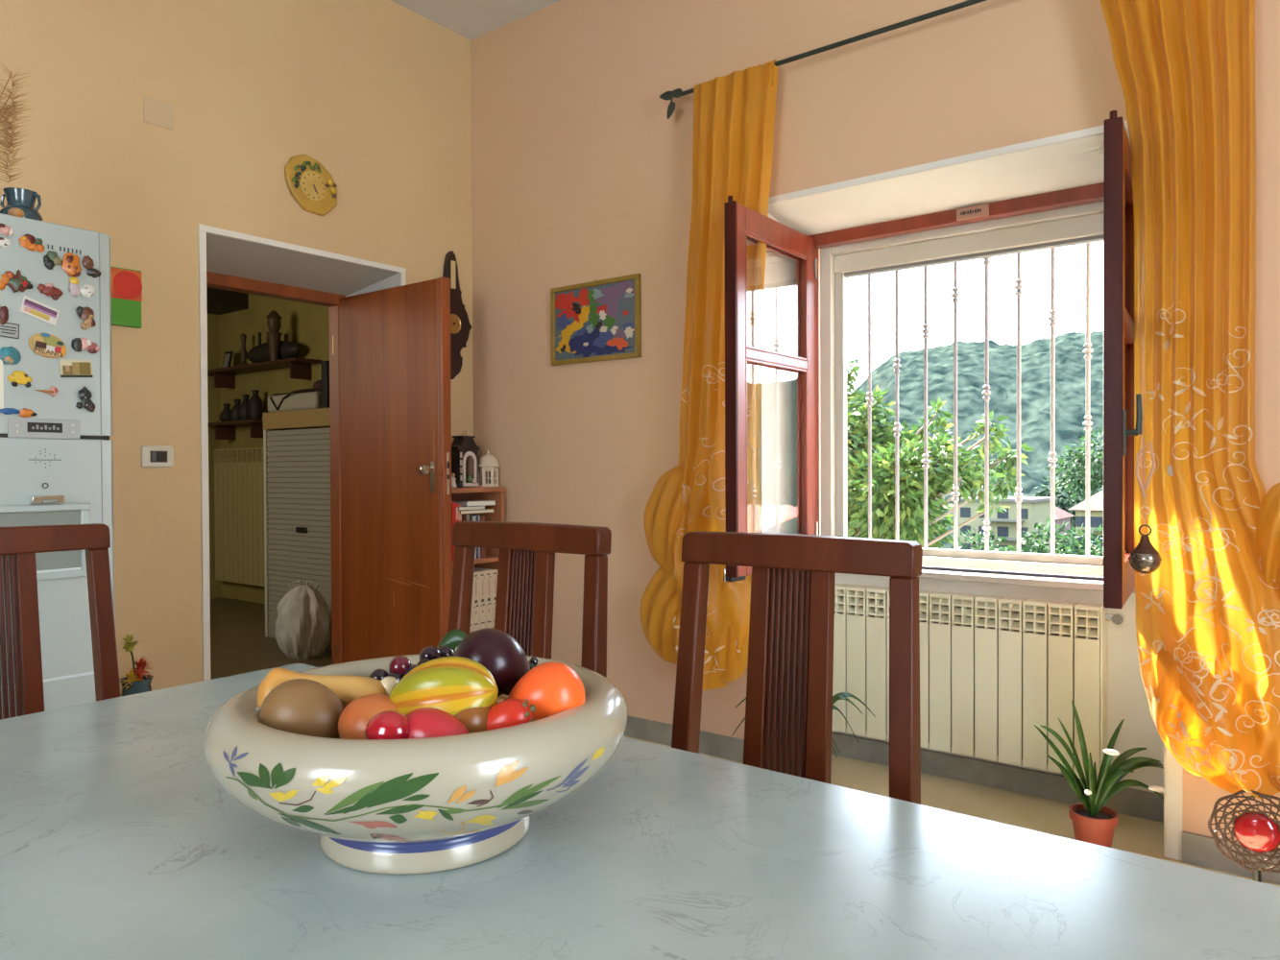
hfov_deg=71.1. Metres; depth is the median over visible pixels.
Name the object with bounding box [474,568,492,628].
volume
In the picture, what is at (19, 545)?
dining chair
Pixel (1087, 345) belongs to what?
bar
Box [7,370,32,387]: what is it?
magnet
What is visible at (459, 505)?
book
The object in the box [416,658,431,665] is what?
grape
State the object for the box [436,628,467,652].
vine leaf
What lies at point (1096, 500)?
house
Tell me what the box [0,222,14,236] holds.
magnet
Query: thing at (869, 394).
bar
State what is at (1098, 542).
tree
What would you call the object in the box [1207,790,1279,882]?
candle holder
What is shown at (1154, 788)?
flower
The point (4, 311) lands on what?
magnet
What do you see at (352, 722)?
peach
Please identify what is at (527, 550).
dining chair
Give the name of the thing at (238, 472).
radiator
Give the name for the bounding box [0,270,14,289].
magnet
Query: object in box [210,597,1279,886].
floor
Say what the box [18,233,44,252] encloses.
magnet
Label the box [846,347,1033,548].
leafy tree
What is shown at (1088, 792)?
flower
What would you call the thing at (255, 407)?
jar
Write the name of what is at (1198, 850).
baseboard
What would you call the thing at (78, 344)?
magnet
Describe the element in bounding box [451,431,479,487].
lantern
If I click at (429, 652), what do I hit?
grape
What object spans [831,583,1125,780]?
radiator
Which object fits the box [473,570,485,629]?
volume
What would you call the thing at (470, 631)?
volume
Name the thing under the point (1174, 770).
trim
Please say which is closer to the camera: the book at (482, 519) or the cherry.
the cherry
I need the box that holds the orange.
[507,661,585,720]
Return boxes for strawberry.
[486,698,536,730]
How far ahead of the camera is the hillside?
190.37 m
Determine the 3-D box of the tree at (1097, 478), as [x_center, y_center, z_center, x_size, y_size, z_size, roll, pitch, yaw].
[41.605,2.306,81.749,7.832,14.644,7.671,0,1,38]
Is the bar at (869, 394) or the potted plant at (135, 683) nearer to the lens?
the potted plant at (135, 683)
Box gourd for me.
[256,667,386,709]
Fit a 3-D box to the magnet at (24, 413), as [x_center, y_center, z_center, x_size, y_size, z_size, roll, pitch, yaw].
[-1.554,-0.168,2.235,0.012,0.024,0.086,0,1,38]
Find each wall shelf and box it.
[207,357,322,388]
[208,419,263,439]
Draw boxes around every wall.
[0,0,473,694]
[207,271,333,603]
[470,0,1279,851]
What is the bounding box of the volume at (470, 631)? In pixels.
[469,600,472,632]
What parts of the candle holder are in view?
red glass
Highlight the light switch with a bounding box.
[141,445,173,467]
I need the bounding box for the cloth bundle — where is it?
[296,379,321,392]
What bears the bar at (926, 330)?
in the wall at (581, 173)
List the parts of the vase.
handle, handle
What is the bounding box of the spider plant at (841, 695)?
[731,692,875,756]
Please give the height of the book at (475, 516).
0.200 m
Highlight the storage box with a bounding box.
[267,391,321,411]
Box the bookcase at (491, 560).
[451,486,506,633]
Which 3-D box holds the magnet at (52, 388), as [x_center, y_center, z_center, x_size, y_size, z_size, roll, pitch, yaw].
[-1.506,-0.227,2.297,0.013,0.029,0.021,0,1,38]
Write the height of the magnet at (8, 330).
0.040 m
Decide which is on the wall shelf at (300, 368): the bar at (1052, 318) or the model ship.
the model ship
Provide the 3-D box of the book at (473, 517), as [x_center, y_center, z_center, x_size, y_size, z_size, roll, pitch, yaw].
[-0.810,0.261,4.095,0.160,0.195,0.014,0,1,38]
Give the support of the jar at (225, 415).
on the wall shelf at (223, 430)
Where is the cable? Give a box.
[269,388,322,410]
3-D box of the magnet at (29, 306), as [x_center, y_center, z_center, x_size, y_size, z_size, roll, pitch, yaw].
[-1.524,-0.430,2.273,0.007,0.067,0.090,0,1,38]
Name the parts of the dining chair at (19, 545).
splat rod, splat rod, splat rod, splat rod, rail, post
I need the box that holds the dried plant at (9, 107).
[0,63,32,182]
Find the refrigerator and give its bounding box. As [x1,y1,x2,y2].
[0,213,115,717]
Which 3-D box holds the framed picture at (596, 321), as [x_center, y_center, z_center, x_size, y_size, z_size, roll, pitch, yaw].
[-0.197,-0.690,3.851,0.496,0.360,0.021,0,1,38]
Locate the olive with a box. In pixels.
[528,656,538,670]
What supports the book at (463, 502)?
on the book at (463, 508)
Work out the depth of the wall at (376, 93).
3.26 m
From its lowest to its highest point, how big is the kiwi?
0.063 m
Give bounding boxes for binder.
[321,361,329,408]
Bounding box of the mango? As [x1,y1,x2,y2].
[405,707,469,738]
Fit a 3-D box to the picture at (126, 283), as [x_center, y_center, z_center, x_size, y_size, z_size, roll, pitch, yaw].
[-1.779,-0.627,3.062,0.024,0.196,0.138,0,1,38]
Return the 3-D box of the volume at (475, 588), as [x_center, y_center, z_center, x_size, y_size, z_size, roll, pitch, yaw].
[-0.805,0.552,4.103,0.161,0.268,0.038,0,1,38]
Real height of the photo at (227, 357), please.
0.120 m
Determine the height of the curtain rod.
0.109 m
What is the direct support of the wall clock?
attached to the wall at (376, 93)
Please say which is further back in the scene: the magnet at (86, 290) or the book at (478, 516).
the book at (478, 516)
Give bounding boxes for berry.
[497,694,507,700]
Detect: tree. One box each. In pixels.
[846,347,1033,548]
[941,527,1022,553]
[1010,516,1095,555]
[1034,466,1095,531]
[1044,425,1103,503]
[1046,523,1103,556]
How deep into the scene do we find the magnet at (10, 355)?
2.22 m
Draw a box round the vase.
[0,187,43,221]
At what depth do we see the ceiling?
4.06 m
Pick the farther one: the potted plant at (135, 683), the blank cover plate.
the blank cover plate
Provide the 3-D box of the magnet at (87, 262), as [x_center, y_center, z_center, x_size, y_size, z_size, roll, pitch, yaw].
[-1.450,-0.564,2.368,0.013,0.056,0.046,0,1,38]
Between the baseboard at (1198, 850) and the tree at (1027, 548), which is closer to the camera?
the baseboard at (1198, 850)
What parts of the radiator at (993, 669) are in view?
panel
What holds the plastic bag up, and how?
on the floor
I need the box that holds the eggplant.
[454,628,530,697]
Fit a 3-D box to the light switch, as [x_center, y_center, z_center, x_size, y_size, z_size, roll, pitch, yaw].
[-1.706,-0.083,3.166,0.016,0.077,0.111,0,1,38]
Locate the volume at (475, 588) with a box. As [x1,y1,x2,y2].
[472,571,479,631]
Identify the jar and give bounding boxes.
[218,403,231,421]
[229,398,241,420]
[238,394,249,420]
[247,389,263,419]
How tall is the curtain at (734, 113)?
2.283 m
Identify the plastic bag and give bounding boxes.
[275,579,330,659]
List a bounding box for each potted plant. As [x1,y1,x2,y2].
[119,634,154,697]
[1034,700,1164,847]
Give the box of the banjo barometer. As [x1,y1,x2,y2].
[442,250,471,379]
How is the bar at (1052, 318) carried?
in the wall at (581, 173)
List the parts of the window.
rail, rail, frame, frame, frame, sill, pane, rail, rail, handle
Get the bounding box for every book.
[451,500,496,506]
[451,502,456,561]
[456,503,458,521]
[458,504,461,521]
[458,506,485,510]
[459,508,494,514]
[461,514,466,521]
[471,514,478,558]
[472,515,476,558]
[478,515,480,558]
[480,516,484,558]
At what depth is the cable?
5.94 m
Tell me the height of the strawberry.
0.036 m
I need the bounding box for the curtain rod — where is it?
[659,0,986,119]
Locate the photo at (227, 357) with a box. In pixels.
[222,353,230,367]
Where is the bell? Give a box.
[1127,438,1162,574]
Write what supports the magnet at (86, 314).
attached to the refrigerator
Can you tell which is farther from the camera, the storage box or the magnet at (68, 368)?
the storage box
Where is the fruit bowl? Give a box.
[203,652,627,874]
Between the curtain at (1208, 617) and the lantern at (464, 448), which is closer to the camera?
the curtain at (1208, 617)
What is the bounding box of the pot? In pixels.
[1068,803,1118,847]
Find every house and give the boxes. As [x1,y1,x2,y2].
[957,496,1057,554]
[1055,506,1075,553]
[1068,490,1103,554]
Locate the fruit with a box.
[389,656,498,715]
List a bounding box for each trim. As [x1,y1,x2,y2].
[197,223,406,680]
[206,233,400,297]
[757,120,1183,861]
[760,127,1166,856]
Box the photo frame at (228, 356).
[221,351,233,367]
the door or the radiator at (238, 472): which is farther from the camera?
the radiator at (238, 472)
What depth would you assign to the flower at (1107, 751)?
2.55 m
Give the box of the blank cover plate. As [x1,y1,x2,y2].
[143,95,172,130]
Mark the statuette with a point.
(243, 352)
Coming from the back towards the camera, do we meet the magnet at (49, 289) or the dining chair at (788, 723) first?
the magnet at (49, 289)
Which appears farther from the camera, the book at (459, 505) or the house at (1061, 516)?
the house at (1061, 516)
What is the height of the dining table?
0.770 m
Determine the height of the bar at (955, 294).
1.128 m
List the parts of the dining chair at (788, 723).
post, splat rod, splat rod, splat rod, splat rod, splat rod, splat rod, rail, splat rod, post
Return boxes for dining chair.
[0,523,120,720]
[447,521,611,677]
[671,531,922,804]
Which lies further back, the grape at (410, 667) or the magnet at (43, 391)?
the magnet at (43, 391)
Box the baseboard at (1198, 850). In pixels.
[623,715,1279,884]
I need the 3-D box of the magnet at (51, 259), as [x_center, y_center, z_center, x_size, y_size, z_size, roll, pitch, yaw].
[-1.507,-0.562,2.295,0.013,0.048,0.040,0,1,38]
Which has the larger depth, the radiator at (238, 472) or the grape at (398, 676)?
the radiator at (238, 472)
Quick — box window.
[723,110,1142,608]
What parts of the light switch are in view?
plate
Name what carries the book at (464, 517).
on the bookcase at (491, 560)
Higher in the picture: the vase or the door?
the vase
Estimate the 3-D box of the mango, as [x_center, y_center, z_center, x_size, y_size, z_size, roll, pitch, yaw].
[-0.173,0.214,0.745,0.062,0.046,0.049,0,1,38]
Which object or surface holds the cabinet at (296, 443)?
on the floor
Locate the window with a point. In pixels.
(1102, 211)
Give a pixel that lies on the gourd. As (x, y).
(348, 688)
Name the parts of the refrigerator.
display panel, freezer door, fridge door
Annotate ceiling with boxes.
[390,0,560,40]
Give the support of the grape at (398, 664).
on the grape at (398, 676)
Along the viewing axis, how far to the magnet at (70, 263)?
2.33 m
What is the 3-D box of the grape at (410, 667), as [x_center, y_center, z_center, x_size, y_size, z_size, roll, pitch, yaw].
[-0.228,0.201,0.900,0.022,0.031,0.022,0,1,38]
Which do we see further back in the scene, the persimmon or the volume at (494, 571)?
the volume at (494, 571)
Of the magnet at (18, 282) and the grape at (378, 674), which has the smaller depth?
the grape at (378, 674)
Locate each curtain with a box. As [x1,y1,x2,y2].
[640,59,777,690]
[1100,0,1279,798]
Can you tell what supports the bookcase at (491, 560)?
on the floor
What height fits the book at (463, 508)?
0.018 m
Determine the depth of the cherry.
0.72 m
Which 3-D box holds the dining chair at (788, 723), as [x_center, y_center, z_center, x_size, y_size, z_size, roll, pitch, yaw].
[0.086,0.592,1.051,0.386,1.032,0.438,0,1,38]
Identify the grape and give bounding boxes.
[369,669,387,680]
[380,676,398,695]
[386,672,403,680]
[388,655,411,675]
[403,664,417,676]
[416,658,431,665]
[419,646,440,660]
[437,646,454,656]
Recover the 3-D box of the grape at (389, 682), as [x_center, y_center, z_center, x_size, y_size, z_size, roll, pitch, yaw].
[-0.236,0.198,0.840,0.020,0.027,0.020,0,1,38]
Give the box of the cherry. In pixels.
[364,710,410,739]
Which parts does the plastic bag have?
bag handle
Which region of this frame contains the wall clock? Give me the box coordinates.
[284,154,337,216]
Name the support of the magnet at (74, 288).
attached to the refrigerator
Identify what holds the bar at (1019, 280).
in the wall at (581, 173)
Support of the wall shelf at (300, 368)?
attached to the wall at (306, 326)
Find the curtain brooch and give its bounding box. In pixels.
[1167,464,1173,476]
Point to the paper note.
(1, 361)
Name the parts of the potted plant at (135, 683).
lime flower, yellow flower, flower stem, red flower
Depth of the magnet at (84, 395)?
2.35 m
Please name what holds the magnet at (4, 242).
attached to the refrigerator
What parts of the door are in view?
frame, knob, lock plate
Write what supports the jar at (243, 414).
on the wall shelf at (223, 430)
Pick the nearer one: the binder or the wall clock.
the wall clock
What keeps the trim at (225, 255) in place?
attached to the wall at (376, 93)
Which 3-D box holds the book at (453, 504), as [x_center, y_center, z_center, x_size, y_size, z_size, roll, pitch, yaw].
[-0.884,0.228,4.000,0.160,0.262,0.020,0,1,38]
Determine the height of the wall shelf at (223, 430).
0.145 m
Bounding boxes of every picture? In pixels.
[110,265,142,328]
[550,273,641,365]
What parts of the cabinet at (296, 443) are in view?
panel, shutter handle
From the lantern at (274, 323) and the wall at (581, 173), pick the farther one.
the lantern at (274, 323)
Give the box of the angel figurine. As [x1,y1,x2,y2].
[451,473,457,487]
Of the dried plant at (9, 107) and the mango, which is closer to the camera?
the mango
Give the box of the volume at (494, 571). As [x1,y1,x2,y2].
[474,567,497,627]
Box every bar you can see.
[865,274,873,538]
[893,270,901,540]
[921,266,930,548]
[950,262,960,549]
[982,257,990,551]
[1014,253,1023,552]
[1047,247,1057,554]
[1083,242,1092,555]
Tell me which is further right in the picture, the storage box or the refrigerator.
the storage box
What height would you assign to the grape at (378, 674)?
0.028 m
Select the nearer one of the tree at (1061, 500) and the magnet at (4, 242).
the magnet at (4, 242)
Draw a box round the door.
[206,271,452,664]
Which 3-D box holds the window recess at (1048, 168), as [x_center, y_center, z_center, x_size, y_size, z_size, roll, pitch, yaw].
[1.074,0.022,3.089,1.336,2.116,0.300,0,1,38]
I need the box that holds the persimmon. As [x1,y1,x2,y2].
[453,705,491,733]
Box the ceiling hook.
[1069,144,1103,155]
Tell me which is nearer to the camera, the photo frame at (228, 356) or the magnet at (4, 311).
the magnet at (4, 311)
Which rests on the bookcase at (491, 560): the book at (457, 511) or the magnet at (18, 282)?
the book at (457, 511)
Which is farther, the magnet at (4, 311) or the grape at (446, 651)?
the magnet at (4, 311)
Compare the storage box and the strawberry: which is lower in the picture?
the strawberry
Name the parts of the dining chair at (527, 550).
post, splat rod, splat rod, splat rod, splat rod, splat rod, splat rod, rail, splat rod, post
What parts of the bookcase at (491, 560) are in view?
panel, shelf, panel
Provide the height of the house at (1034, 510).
7.762 m
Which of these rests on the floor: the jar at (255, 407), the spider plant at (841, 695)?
the spider plant at (841, 695)
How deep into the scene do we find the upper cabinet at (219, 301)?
7.58 m
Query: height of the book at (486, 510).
0.016 m
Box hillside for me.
[852,330,1103,549]
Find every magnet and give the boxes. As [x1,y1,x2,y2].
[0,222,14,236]
[0,237,11,247]
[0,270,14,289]
[0,306,8,324]
[0,322,19,338]
[0,346,21,364]
[0,408,37,417]
[5,269,33,292]
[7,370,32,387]
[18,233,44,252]
[19,295,59,325]
[28,333,66,358]
[34,389,53,393]
[37,283,62,300]
[43,250,61,269]
[48,386,58,397]
[59,360,93,377]
[61,252,81,277]
[69,276,80,297]
[71,338,99,353]
[75,306,96,330]
[75,386,95,411]
[79,283,95,297]
[81,255,101,278]
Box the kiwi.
[258,678,345,738]
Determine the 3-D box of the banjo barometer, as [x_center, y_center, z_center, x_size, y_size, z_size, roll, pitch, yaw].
[-0.885,-0.775,4.210,0.039,0.603,0.240,0,1,38]
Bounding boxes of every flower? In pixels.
[1085,789,1091,795]
[1103,748,1119,755]
[1148,785,1164,792]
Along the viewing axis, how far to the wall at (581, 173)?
3.67 m
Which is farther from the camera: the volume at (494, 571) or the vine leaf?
the volume at (494, 571)
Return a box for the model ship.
[246,332,299,362]
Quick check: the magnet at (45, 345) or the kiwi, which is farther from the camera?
the magnet at (45, 345)
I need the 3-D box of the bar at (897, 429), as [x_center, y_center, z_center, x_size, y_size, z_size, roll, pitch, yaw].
[1.073,-0.305,3.697,0.033,1.104,0.055,0,1,38]
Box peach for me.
[338,694,398,739]
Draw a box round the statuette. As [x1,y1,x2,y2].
[236,333,247,365]
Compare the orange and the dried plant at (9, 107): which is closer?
the orange
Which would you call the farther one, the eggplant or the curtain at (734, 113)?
the curtain at (734, 113)
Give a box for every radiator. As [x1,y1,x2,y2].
[214,447,265,586]
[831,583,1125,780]
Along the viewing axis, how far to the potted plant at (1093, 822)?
2.60 m
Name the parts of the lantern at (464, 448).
sill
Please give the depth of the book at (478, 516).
4.08 m
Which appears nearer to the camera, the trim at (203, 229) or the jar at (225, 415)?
the trim at (203, 229)
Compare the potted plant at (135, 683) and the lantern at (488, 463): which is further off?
the lantern at (488, 463)
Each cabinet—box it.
[206,287,248,314]
[262,408,331,649]
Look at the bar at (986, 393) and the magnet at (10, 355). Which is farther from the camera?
the bar at (986, 393)
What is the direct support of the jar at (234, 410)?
on the wall shelf at (223, 430)
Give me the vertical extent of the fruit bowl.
0.139 m
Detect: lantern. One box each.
[265,310,282,361]
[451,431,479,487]
[478,449,499,486]
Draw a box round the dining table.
[0,662,1279,959]
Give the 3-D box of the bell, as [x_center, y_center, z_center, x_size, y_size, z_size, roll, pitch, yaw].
[1.289,0.066,2.284,0.078,0.346,0.078,0,1,38]
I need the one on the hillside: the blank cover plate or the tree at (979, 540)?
the tree at (979, 540)
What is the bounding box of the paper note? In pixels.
[0,359,3,409]

